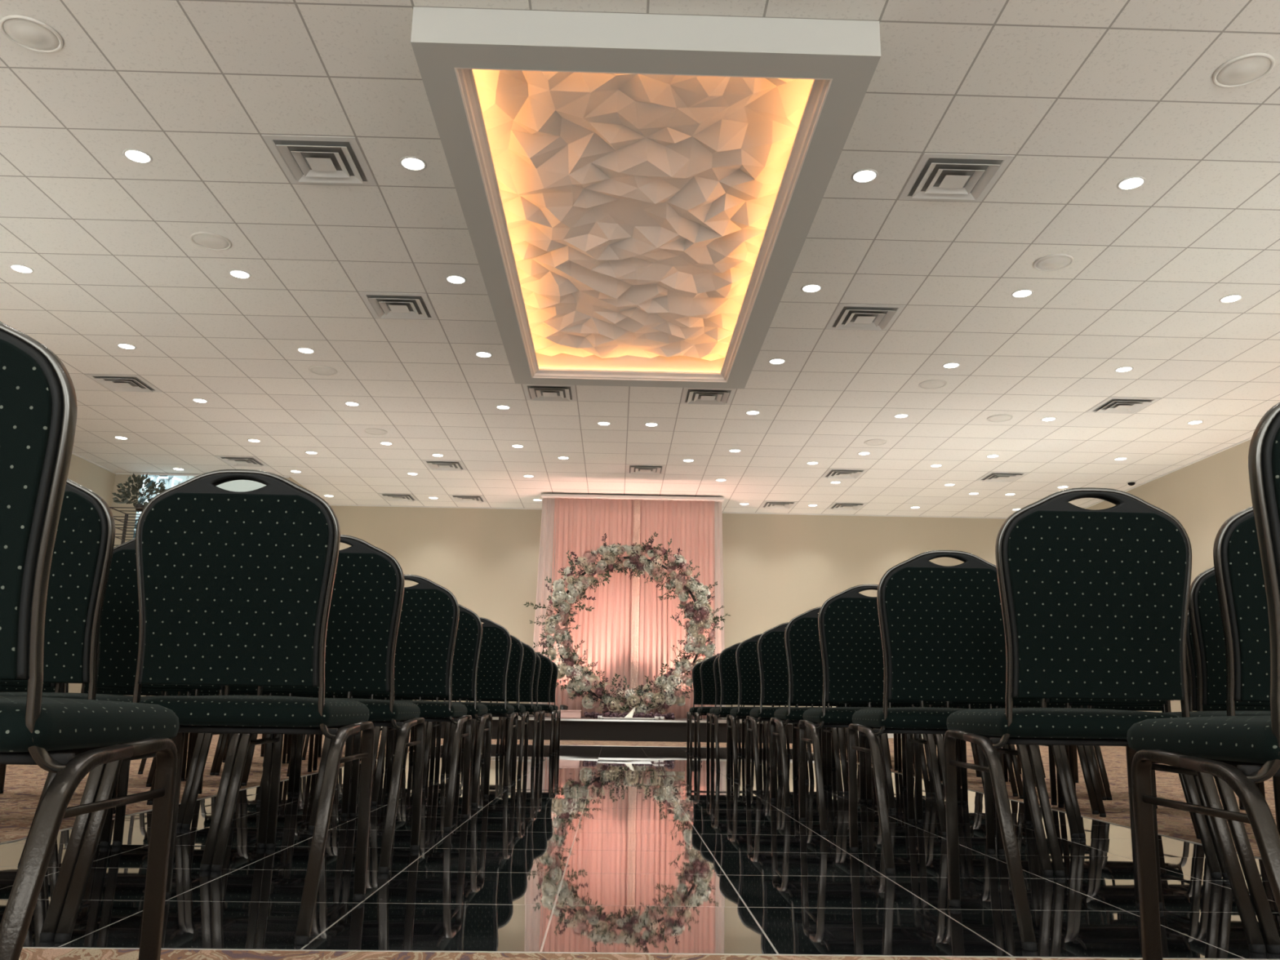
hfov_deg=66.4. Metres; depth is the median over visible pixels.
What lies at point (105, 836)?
banquet chair
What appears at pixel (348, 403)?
recessed light
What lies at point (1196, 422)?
recessed light
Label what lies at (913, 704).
banquet chair
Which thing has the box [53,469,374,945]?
banquet chair
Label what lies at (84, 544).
banquet chair
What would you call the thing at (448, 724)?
banquet chair
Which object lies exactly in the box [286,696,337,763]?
banquet chair
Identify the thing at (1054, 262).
ceiling speaker
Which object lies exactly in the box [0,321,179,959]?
banquet chair
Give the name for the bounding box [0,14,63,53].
ceiling speaker
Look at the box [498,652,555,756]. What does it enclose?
banquet chair
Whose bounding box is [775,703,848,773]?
banquet chair
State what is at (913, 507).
recessed light
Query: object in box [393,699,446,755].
banquet chair
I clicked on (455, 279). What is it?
recessed light
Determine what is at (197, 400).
recessed light
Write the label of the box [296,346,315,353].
recessed light
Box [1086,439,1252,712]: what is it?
wall
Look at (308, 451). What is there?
recessed light
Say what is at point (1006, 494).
recessed light
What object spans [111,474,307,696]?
wall
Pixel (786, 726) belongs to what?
banquet chair
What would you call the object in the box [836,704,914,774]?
banquet chair
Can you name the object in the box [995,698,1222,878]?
banquet chair
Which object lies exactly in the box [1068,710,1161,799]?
banquet chair
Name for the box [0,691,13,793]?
banquet chair
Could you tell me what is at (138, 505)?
pot
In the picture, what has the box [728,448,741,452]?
recessed light
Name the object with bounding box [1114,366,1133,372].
recessed light
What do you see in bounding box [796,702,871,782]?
banquet chair
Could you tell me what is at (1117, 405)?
ceiling vent
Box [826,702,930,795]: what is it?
banquet chair
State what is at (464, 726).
banquet chair
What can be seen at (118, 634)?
banquet chair
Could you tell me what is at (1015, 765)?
banquet chair
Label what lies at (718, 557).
drape
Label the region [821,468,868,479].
ceiling vent
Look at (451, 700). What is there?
banquet chair
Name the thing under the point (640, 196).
ceiling tray
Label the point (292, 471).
recessed light
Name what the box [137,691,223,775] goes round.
banquet chair
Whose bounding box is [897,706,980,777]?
banquet chair
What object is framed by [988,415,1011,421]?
grille
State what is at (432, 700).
banquet chair
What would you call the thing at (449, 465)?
ceiling vent
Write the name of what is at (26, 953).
carpet
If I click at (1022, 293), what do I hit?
recessed light
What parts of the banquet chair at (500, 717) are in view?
leg, leg, leg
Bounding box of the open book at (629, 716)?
[600,707,656,719]
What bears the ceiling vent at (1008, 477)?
in the ceiling
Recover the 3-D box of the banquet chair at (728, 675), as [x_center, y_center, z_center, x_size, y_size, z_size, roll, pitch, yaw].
[0.811,1.763,7.629,0.491,0.958,0.552,1,-13,-1]
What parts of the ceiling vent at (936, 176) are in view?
plate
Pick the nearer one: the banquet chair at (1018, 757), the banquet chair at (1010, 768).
the banquet chair at (1010, 768)
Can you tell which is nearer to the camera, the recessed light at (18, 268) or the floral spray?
the recessed light at (18, 268)
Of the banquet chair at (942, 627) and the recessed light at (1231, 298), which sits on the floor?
the banquet chair at (942, 627)
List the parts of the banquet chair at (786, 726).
leg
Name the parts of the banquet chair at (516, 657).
leg, leg, frame, backrest, seat, leg, leg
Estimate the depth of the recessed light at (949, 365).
10.22 m
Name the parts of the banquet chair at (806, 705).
leg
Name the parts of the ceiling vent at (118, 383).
plate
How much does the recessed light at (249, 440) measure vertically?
0.007 m
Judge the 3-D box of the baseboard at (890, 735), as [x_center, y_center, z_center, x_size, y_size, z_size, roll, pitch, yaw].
[0.994,4.434,17.187,13.520,0.102,0.015,1,-13,-1]
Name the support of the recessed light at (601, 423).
in the ceiling
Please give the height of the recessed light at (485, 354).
0.007 m
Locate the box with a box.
[555,709,582,719]
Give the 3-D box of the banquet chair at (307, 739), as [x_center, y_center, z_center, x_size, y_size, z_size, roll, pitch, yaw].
[-2.567,1.926,8.506,0.491,0.958,0.552,1,-13,-1]
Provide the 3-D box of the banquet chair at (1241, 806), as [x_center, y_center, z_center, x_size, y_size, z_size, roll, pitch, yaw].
[2.904,1.197,5.000,0.491,0.958,0.552,1,-13,-1]
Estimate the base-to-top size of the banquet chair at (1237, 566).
0.958 m
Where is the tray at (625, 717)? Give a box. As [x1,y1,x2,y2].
[600,716,656,719]
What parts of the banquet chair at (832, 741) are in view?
leg, leg, leg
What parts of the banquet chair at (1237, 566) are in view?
leg, seat, frame, backrest, leg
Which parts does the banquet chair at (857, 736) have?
leg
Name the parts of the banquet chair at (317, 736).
leg, leg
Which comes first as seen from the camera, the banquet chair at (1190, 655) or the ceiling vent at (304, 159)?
the banquet chair at (1190, 655)
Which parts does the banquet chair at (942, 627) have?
leg, leg, seat frame, seat, backrest, frame, leg, leg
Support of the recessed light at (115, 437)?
in the ceiling
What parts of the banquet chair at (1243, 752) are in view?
leg, seat, seat frame, leg, frame, backrest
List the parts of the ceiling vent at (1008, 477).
plate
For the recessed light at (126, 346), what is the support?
in the ceiling
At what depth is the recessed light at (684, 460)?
14.33 m
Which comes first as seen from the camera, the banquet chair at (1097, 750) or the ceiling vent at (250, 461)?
the banquet chair at (1097, 750)
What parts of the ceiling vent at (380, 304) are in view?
plate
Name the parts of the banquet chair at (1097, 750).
leg, leg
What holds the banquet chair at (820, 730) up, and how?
on the floor
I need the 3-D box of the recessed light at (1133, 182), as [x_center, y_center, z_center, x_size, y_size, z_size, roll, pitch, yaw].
[3.352,-2.022,6.673,0.180,0.007,0.180,1,-13,-1]
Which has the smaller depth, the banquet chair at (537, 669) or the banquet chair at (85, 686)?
the banquet chair at (85, 686)
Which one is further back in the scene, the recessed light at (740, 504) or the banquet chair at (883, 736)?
the recessed light at (740, 504)
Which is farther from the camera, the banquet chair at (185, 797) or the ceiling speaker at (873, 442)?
the ceiling speaker at (873, 442)
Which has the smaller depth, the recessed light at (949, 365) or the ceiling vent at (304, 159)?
the ceiling vent at (304, 159)
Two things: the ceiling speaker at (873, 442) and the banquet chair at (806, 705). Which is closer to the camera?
the banquet chair at (806, 705)
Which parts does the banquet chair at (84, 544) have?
leg, seat, backrest, frame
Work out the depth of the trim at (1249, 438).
17.95 m
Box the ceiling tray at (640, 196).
[410,6,880,389]
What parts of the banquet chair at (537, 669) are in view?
leg, frame, seat, backrest, leg, leg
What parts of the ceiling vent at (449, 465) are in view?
plate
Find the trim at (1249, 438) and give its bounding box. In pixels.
[71,436,1252,519]
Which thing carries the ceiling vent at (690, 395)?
in the ceiling
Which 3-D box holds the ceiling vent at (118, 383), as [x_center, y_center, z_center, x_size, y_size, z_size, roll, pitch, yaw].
[-5.915,-1.098,11.220,0.594,0.033,0.594,1,-13,-1]
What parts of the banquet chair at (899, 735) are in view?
leg, leg, leg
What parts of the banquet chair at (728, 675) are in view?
leg, leg, seat, frame, backrest, leg, leg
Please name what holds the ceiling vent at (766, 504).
in the ceiling
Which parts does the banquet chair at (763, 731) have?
leg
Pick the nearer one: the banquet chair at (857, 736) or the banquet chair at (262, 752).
the banquet chair at (262, 752)
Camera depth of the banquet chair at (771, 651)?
5.69 m
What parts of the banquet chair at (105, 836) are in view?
leg, frame, leg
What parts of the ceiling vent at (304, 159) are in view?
plate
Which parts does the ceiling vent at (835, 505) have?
plate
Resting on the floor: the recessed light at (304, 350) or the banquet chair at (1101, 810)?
the banquet chair at (1101, 810)
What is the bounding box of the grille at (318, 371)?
[310,367,335,374]
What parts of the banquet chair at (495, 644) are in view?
leg, leg, frame, backrest, seat, seat frame, leg, leg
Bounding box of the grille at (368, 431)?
[365,429,386,434]
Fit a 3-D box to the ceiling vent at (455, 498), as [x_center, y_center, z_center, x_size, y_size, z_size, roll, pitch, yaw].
[-3.026,0.338,17.224,0.594,0.033,0.594,1,-13,-1]
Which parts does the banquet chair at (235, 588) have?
leg, leg, backrest, frame, seat, seat frame, leg, leg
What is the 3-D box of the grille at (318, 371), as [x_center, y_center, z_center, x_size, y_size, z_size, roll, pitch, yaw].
[-3.462,-1.193,10.681,0.262,0.011,0.262,1,-13,-1]
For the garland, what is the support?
on the stage platform
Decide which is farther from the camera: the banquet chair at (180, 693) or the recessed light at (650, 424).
the recessed light at (650, 424)
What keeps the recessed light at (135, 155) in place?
in the ceiling
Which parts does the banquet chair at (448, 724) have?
leg, leg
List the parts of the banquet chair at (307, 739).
leg, leg, leg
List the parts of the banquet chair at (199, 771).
leg, leg, leg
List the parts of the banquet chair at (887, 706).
leg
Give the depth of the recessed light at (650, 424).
12.54 m
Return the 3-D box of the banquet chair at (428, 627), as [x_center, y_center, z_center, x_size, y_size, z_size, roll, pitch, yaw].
[-0.947,0.892,3.990,0.491,0.958,0.552,1,-13,-1]
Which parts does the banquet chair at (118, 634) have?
leg, backrest, frame, seat, leg, leg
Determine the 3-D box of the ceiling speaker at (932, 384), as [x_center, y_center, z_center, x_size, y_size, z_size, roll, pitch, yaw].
[3.241,-1.056,10.828,0.300,0.013,0.300,1,-13,-1]
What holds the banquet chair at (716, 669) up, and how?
on the floor
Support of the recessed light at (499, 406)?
in the ceiling
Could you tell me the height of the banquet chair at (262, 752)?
0.958 m
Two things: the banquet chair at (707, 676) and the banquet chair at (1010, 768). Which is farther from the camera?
the banquet chair at (707, 676)
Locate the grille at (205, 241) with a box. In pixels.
[192,234,228,248]
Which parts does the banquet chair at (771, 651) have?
leg, leg, seat frame, seat, frame, backrest, leg, leg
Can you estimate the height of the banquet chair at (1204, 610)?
0.958 m
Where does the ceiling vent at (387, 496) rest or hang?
in the ceiling
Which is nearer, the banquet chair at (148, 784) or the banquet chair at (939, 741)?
the banquet chair at (939, 741)
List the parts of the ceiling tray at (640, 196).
facet panel, crown moulding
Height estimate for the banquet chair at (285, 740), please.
0.958 m
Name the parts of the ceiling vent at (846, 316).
plate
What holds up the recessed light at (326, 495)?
in the ceiling
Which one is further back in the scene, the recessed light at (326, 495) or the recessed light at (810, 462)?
the recessed light at (326, 495)
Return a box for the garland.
[583,711,675,719]
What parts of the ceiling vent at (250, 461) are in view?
plate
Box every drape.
[528,497,555,716]
[714,501,725,719]
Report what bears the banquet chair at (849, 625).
on the floor
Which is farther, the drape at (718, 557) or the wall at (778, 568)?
the wall at (778, 568)
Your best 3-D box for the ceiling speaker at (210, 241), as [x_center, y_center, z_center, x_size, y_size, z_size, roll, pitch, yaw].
[-3.383,-1.879,7.713,0.300,0.013,0.300,1,-13,-1]
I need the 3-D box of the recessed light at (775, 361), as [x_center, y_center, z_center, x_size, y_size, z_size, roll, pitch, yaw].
[1.429,-1.234,10.195,0.180,0.007,0.180,1,-13,-1]
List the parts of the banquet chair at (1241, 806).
leg, frame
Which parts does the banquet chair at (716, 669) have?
leg, leg, seat, backrest, frame, leg, leg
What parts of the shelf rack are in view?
shelf, shelf, shelf, shelf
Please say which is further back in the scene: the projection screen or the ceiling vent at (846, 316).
the projection screen
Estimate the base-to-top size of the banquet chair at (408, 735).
0.958 m
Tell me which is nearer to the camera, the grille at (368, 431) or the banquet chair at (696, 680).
the banquet chair at (696, 680)
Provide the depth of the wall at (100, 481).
14.97 m
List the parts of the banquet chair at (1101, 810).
leg, leg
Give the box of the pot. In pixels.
[135,503,145,511]
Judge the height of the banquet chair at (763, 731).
0.958 m
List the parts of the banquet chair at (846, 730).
leg, leg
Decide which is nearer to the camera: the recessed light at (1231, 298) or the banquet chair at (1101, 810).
the banquet chair at (1101, 810)
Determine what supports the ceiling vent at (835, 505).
in the ceiling
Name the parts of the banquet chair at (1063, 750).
leg, leg, frame, leg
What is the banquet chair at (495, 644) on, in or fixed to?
on the floor
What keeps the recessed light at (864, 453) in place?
in the ceiling
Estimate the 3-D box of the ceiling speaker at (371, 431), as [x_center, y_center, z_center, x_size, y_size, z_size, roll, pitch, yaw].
[-3.525,-0.642,13.056,0.300,0.013,0.300,1,-13,-1]
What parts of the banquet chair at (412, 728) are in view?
leg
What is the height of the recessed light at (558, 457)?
0.007 m
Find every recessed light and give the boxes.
[8,263,34,273]
[114,435,128,439]
[116,342,136,349]
[122,148,152,164]
[172,467,184,470]
[191,398,208,403]
[228,269,251,279]
[247,439,261,442]
[289,470,302,472]
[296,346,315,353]
[305,450,317,454]
[323,494,333,497]
[344,401,359,406]
[379,441,392,444]
[399,155,426,171]
[406,472,417,475]
[431,453,444,457]
[444,275,466,284]
[475,351,492,357]
[495,404,511,409]
[511,444,524,448]
[523,475,534,477]
[532,498,542,501]
[557,456,569,459]
[596,421,610,425]
[644,422,658,426]
[682,458,694,462]
[715,478,726,481]
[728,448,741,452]
[739,502,749,505]
[745,410,759,414]
[768,358,786,364]
[800,284,822,293]
[806,461,818,464]
[830,480,841,484]
[851,168,878,183]
[857,451,871,455]
[893,413,908,417]
[910,506,920,508]
[929,463,942,466]
[942,362,959,368]
[943,483,955,485]
[968,492,979,494]
[986,454,999,457]
[1004,493,1015,495]
[1011,288,1033,297]
[1040,417,1056,421]
[1057,485,1069,488]
[1113,457,1127,460]
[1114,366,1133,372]
[1116,176,1146,190]
[1186,420,1203,424]
[1218,294,1243,302]
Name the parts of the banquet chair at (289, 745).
leg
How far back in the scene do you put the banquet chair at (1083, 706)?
6.85 m
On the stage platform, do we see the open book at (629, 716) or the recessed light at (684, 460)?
the open book at (629, 716)
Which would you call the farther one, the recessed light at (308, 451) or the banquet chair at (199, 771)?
the recessed light at (308, 451)
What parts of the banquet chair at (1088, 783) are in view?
leg, leg, leg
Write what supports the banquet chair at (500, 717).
on the floor
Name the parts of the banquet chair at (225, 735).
leg, leg, leg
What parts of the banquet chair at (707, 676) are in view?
leg, leg, seat, backrest, frame, leg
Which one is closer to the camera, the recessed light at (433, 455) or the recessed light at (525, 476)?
the recessed light at (433, 455)
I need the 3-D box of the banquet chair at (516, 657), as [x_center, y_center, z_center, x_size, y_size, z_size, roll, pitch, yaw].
[-1.018,1.527,6.731,0.491,0.958,0.552,1,-13,-1]
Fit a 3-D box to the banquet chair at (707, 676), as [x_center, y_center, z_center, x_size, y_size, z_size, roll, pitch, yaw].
[0.778,2.169,9.382,0.491,0.958,0.552,1,-13,-1]
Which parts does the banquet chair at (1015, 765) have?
leg, leg, leg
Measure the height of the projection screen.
1.715 m
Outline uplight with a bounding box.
[559,704,568,710]
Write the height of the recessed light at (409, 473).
0.007 m
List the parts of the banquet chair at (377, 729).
leg, frame, leg, leg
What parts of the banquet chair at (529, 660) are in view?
leg, backrest, frame, seat, leg, leg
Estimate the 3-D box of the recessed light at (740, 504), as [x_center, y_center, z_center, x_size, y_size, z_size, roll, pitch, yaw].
[1.849,0.427,17.333,0.180,0.007,0.180,1,-13,-1]
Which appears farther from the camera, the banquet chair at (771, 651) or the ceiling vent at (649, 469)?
the ceiling vent at (649, 469)
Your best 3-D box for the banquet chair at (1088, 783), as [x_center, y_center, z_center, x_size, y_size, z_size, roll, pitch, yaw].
[1.914,1.161,4.963,0.491,0.958,0.552,1,-13,-2]
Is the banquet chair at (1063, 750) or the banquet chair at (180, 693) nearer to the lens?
the banquet chair at (1063, 750)
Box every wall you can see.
[67,453,115,693]
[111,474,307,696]
[330,505,1005,731]
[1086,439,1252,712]
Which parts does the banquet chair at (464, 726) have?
leg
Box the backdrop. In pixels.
[528,493,726,719]
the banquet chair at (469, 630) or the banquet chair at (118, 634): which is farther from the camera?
the banquet chair at (469, 630)
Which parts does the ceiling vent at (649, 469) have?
plate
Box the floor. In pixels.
[0,730,1279,959]
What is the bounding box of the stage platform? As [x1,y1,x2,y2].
[435,715,818,743]
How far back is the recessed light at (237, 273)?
8.30 m
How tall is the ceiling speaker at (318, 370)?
0.013 m
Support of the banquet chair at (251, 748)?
on the floor
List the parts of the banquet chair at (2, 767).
leg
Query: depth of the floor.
2.79 m
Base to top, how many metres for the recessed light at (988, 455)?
0.007 m
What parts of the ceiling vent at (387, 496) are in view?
plate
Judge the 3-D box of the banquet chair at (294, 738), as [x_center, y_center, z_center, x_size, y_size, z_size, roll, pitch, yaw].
[-1.990,1.084,4.887,0.491,0.958,0.552,1,-13,-1]
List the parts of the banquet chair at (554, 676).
frame, seat, backrest, leg, leg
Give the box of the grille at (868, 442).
[865,440,885,444]
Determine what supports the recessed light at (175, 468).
in the ceiling
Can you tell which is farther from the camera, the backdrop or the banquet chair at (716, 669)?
the backdrop
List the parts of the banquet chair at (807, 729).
leg, leg, leg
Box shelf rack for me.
[80,506,146,696]
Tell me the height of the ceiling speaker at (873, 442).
0.013 m
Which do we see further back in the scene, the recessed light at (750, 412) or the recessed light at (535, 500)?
the recessed light at (535, 500)
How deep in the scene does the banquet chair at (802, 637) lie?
4.80 m
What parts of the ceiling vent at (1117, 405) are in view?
plate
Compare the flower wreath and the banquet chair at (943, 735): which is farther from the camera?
the flower wreath
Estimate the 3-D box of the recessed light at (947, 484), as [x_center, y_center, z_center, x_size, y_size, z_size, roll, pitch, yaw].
[4.943,0.077,15.618,0.180,0.007,0.180,1,-13,-1]
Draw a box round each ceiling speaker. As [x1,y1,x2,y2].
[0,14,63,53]
[190,231,231,250]
[308,365,337,375]
[364,428,387,435]
[864,439,886,445]
[918,379,946,389]
[986,414,1013,422]
[1033,253,1073,271]
[1212,53,1275,88]
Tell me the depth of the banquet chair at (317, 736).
6.77 m
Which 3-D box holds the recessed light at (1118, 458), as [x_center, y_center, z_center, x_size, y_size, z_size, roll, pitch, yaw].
[6.818,-0.298,13.877,0.180,0.007,0.180,1,-13,-1]
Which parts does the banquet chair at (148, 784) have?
leg, leg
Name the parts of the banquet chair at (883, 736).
leg, leg, frame, leg, leg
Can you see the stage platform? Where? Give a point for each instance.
(584, 728)
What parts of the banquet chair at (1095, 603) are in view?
leg, leg, seat frame, seat, frame, backrest, leg, leg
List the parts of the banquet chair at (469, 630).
leg, leg, backrest, frame, seat, seat frame, leg, leg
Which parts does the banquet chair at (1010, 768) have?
leg, leg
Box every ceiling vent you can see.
[84,373,161,391]
[214,455,268,466]
[261,134,376,186]
[358,292,437,319]
[377,493,418,501]
[421,459,466,471]
[448,494,486,502]
[522,383,577,401]
[626,464,666,475]
[680,387,736,404]
[760,501,798,509]
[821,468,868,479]
[825,303,906,330]
[826,502,867,510]
[897,152,1014,201]
[976,471,1028,482]
[1086,396,1160,413]
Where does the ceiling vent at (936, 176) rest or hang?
in the ceiling
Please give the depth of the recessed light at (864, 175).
6.62 m
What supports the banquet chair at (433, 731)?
on the floor
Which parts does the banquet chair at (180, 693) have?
leg, leg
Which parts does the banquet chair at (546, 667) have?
leg, leg, frame, seat, backrest, leg, leg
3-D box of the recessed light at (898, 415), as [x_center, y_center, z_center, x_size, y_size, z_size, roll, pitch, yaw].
[3.209,-0.785,12.016,0.180,0.007,0.180,1,-13,-1]
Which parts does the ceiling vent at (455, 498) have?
plate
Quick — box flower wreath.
[524,531,729,719]
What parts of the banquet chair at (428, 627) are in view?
leg, backrest, frame, seat, seat frame, leg, leg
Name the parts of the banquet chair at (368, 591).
leg, leg, backrest, frame, seat, seat frame, leg, leg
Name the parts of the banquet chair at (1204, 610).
frame, backrest, leg, leg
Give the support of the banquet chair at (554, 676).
on the floor
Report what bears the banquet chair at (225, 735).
on the floor
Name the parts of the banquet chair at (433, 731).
leg, leg, leg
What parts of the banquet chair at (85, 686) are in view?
frame, leg, leg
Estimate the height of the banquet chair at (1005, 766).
0.958 m
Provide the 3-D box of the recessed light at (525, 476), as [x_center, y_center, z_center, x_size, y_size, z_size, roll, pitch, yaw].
[-1.760,-0.059,15.472,0.180,0.007,0.180,1,-13,-1]
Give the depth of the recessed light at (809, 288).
8.41 m
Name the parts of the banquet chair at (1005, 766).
leg, leg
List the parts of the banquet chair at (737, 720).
leg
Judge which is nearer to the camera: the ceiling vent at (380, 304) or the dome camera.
the ceiling vent at (380, 304)
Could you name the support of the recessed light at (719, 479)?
in the ceiling
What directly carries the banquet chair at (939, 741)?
on the floor
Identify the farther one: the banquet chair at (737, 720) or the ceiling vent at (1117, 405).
the ceiling vent at (1117, 405)
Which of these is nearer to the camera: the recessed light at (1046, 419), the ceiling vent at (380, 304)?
the ceiling vent at (380, 304)
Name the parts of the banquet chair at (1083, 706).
leg, leg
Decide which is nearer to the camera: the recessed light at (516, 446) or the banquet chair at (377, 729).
the banquet chair at (377, 729)
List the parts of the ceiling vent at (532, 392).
plate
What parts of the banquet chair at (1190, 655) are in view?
frame, backrest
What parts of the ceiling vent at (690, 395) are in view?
plate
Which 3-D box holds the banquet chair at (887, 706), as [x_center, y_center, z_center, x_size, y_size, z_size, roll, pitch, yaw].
[2.321,2.009,8.543,0.491,0.958,0.552,1,-13,-2]
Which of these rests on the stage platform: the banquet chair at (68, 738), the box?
the box
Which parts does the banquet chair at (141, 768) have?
leg, leg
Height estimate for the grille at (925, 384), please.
0.011 m
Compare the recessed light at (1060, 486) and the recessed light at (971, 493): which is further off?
the recessed light at (971, 493)
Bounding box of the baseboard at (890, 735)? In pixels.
[381,726,942,738]
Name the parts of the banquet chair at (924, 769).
leg, leg, leg, leg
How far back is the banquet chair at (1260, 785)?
4.20 m
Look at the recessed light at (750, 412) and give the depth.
11.96 m
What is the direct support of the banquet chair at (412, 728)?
on the floor
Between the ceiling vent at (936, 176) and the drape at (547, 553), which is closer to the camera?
the ceiling vent at (936, 176)
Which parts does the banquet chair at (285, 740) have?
leg, leg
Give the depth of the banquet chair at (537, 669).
8.39 m
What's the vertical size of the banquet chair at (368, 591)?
0.958 m
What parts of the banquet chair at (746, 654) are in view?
leg, leg, seat frame, seat, frame, backrest, leg, leg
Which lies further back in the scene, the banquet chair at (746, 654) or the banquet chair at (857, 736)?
the banquet chair at (857, 736)
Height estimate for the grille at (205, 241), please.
0.011 m
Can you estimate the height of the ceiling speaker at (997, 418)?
0.013 m
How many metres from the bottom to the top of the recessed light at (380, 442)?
0.007 m
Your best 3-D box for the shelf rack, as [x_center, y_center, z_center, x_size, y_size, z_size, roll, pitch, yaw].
[-4.867,1.419,9.399,0.624,2.284,0.384,1,-13,-1]
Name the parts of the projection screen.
screen casing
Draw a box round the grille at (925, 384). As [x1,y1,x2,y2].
[920,381,945,388]
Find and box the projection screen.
[133,472,266,538]
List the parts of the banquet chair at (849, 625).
leg, leg, seat frame, seat, frame, backrest, leg, leg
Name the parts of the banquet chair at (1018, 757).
leg, leg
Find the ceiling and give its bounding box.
[0,0,1279,517]
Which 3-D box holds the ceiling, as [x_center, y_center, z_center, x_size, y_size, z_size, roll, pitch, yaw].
[-0.011,-2.257,6.026,16.690,0.060,25.120,1,-13,-1]
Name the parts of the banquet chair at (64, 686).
backrest, frame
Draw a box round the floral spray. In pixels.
[111,473,166,511]
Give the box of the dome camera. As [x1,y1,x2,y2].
[1126,480,1136,485]
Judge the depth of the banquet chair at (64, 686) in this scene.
3.78 m
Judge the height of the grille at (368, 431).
0.011 m
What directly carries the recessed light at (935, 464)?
in the ceiling
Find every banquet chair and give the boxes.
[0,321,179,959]
[0,478,171,942]
[0,682,115,868]
[0,683,68,693]
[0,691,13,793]
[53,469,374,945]
[80,683,198,804]
[96,537,274,871]
[97,687,232,827]
[120,694,189,786]
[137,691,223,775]
[177,691,252,787]
[182,685,353,830]
[186,688,297,803]
[210,534,425,873]
[214,693,314,776]
[222,733,288,766]
[241,693,354,786]
[260,733,306,756]
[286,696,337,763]
[288,691,394,796]
[302,695,385,771]
[302,697,364,760]
[335,694,436,786]
[346,574,471,831]
[351,697,414,764]
[370,604,492,806]
[373,698,431,757]
[384,697,451,777]
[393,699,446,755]
[402,697,477,767]
[413,700,464,750]
[422,617,518,789]
[423,699,479,755]
[445,634,528,777]
[447,700,505,755]
[461,701,512,750]
[470,641,540,768]
[481,653,544,761]
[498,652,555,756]
[511,661,560,751]
[686,659,737,755]
[693,654,751,759]
[706,655,768,765]
[710,642,782,773]
[726,633,808,782]
[736,704,780,755]
[745,704,796,759]
[746,622,843,794]
[762,703,826,765]
[769,606,888,811]
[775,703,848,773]
[779,705,827,755]
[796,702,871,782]
[796,705,857,760]
[798,584,946,836]
[818,705,877,762]
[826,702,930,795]
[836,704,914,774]
[848,550,1053,875]
[856,706,883,762]
[865,700,984,811]
[871,704,943,782]
[885,706,927,768]
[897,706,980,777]
[913,697,1079,838]
[922,703,1017,796]
[937,705,1013,786]
[942,733,1003,768]
[943,487,1266,953]
[959,739,1045,777]
[960,702,1098,814]
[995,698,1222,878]
[1008,705,1106,799]
[1008,705,1110,787]
[1028,702,1199,839]
[1056,700,1171,817]
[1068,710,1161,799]
[1126,401,1279,959]
[1151,506,1279,954]
[1153,669,1244,809]
[1186,611,1270,840]
[1188,566,1279,878]
[1257,781,1265,799]
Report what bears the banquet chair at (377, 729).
on the floor
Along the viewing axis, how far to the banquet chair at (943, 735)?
8.31 m
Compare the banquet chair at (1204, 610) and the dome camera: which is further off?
the dome camera
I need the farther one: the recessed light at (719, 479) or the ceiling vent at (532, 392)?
the recessed light at (719, 479)
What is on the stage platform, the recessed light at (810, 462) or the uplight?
the uplight
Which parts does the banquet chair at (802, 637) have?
leg, leg, seat frame, seat, frame, backrest, leg, leg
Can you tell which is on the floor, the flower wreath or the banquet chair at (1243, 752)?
the banquet chair at (1243, 752)
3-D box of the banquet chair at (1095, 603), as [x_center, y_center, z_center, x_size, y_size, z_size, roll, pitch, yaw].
[1.010,0.535,2.322,0.491,0.958,0.552,1,-13,-1]
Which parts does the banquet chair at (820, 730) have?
leg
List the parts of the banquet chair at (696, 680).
leg, leg, seat, frame, backrest, leg, leg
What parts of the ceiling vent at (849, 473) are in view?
plate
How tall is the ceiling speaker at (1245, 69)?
0.013 m
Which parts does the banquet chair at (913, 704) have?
leg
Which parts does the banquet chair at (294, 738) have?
leg, leg, leg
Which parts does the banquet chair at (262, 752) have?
leg, leg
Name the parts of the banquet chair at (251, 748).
leg, leg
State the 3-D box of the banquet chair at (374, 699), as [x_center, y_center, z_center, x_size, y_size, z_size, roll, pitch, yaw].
[-2.072,1.921,8.500,0.491,0.958,0.552,1,-13,-1]
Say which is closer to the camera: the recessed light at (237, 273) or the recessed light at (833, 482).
the recessed light at (237, 273)
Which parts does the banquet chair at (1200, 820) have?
leg, leg, frame, backrest, leg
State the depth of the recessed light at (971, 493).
16.20 m
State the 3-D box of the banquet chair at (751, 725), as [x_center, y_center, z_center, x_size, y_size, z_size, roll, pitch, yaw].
[1.272,2.181,9.399,0.491,0.958,0.552,1,-13,-1]
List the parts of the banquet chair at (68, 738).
backrest, frame, leg, seat frame, seat, leg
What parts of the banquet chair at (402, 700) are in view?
leg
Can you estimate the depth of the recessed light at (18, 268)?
8.26 m
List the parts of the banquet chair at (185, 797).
leg, leg, frame, leg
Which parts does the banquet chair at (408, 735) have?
leg, leg, leg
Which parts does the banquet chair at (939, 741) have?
leg, leg, frame, leg, leg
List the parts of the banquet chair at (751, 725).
leg, leg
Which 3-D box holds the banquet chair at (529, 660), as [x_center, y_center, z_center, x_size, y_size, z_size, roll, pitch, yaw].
[-1.029,1.737,7.637,0.491,0.958,0.552,1,-13,-1]

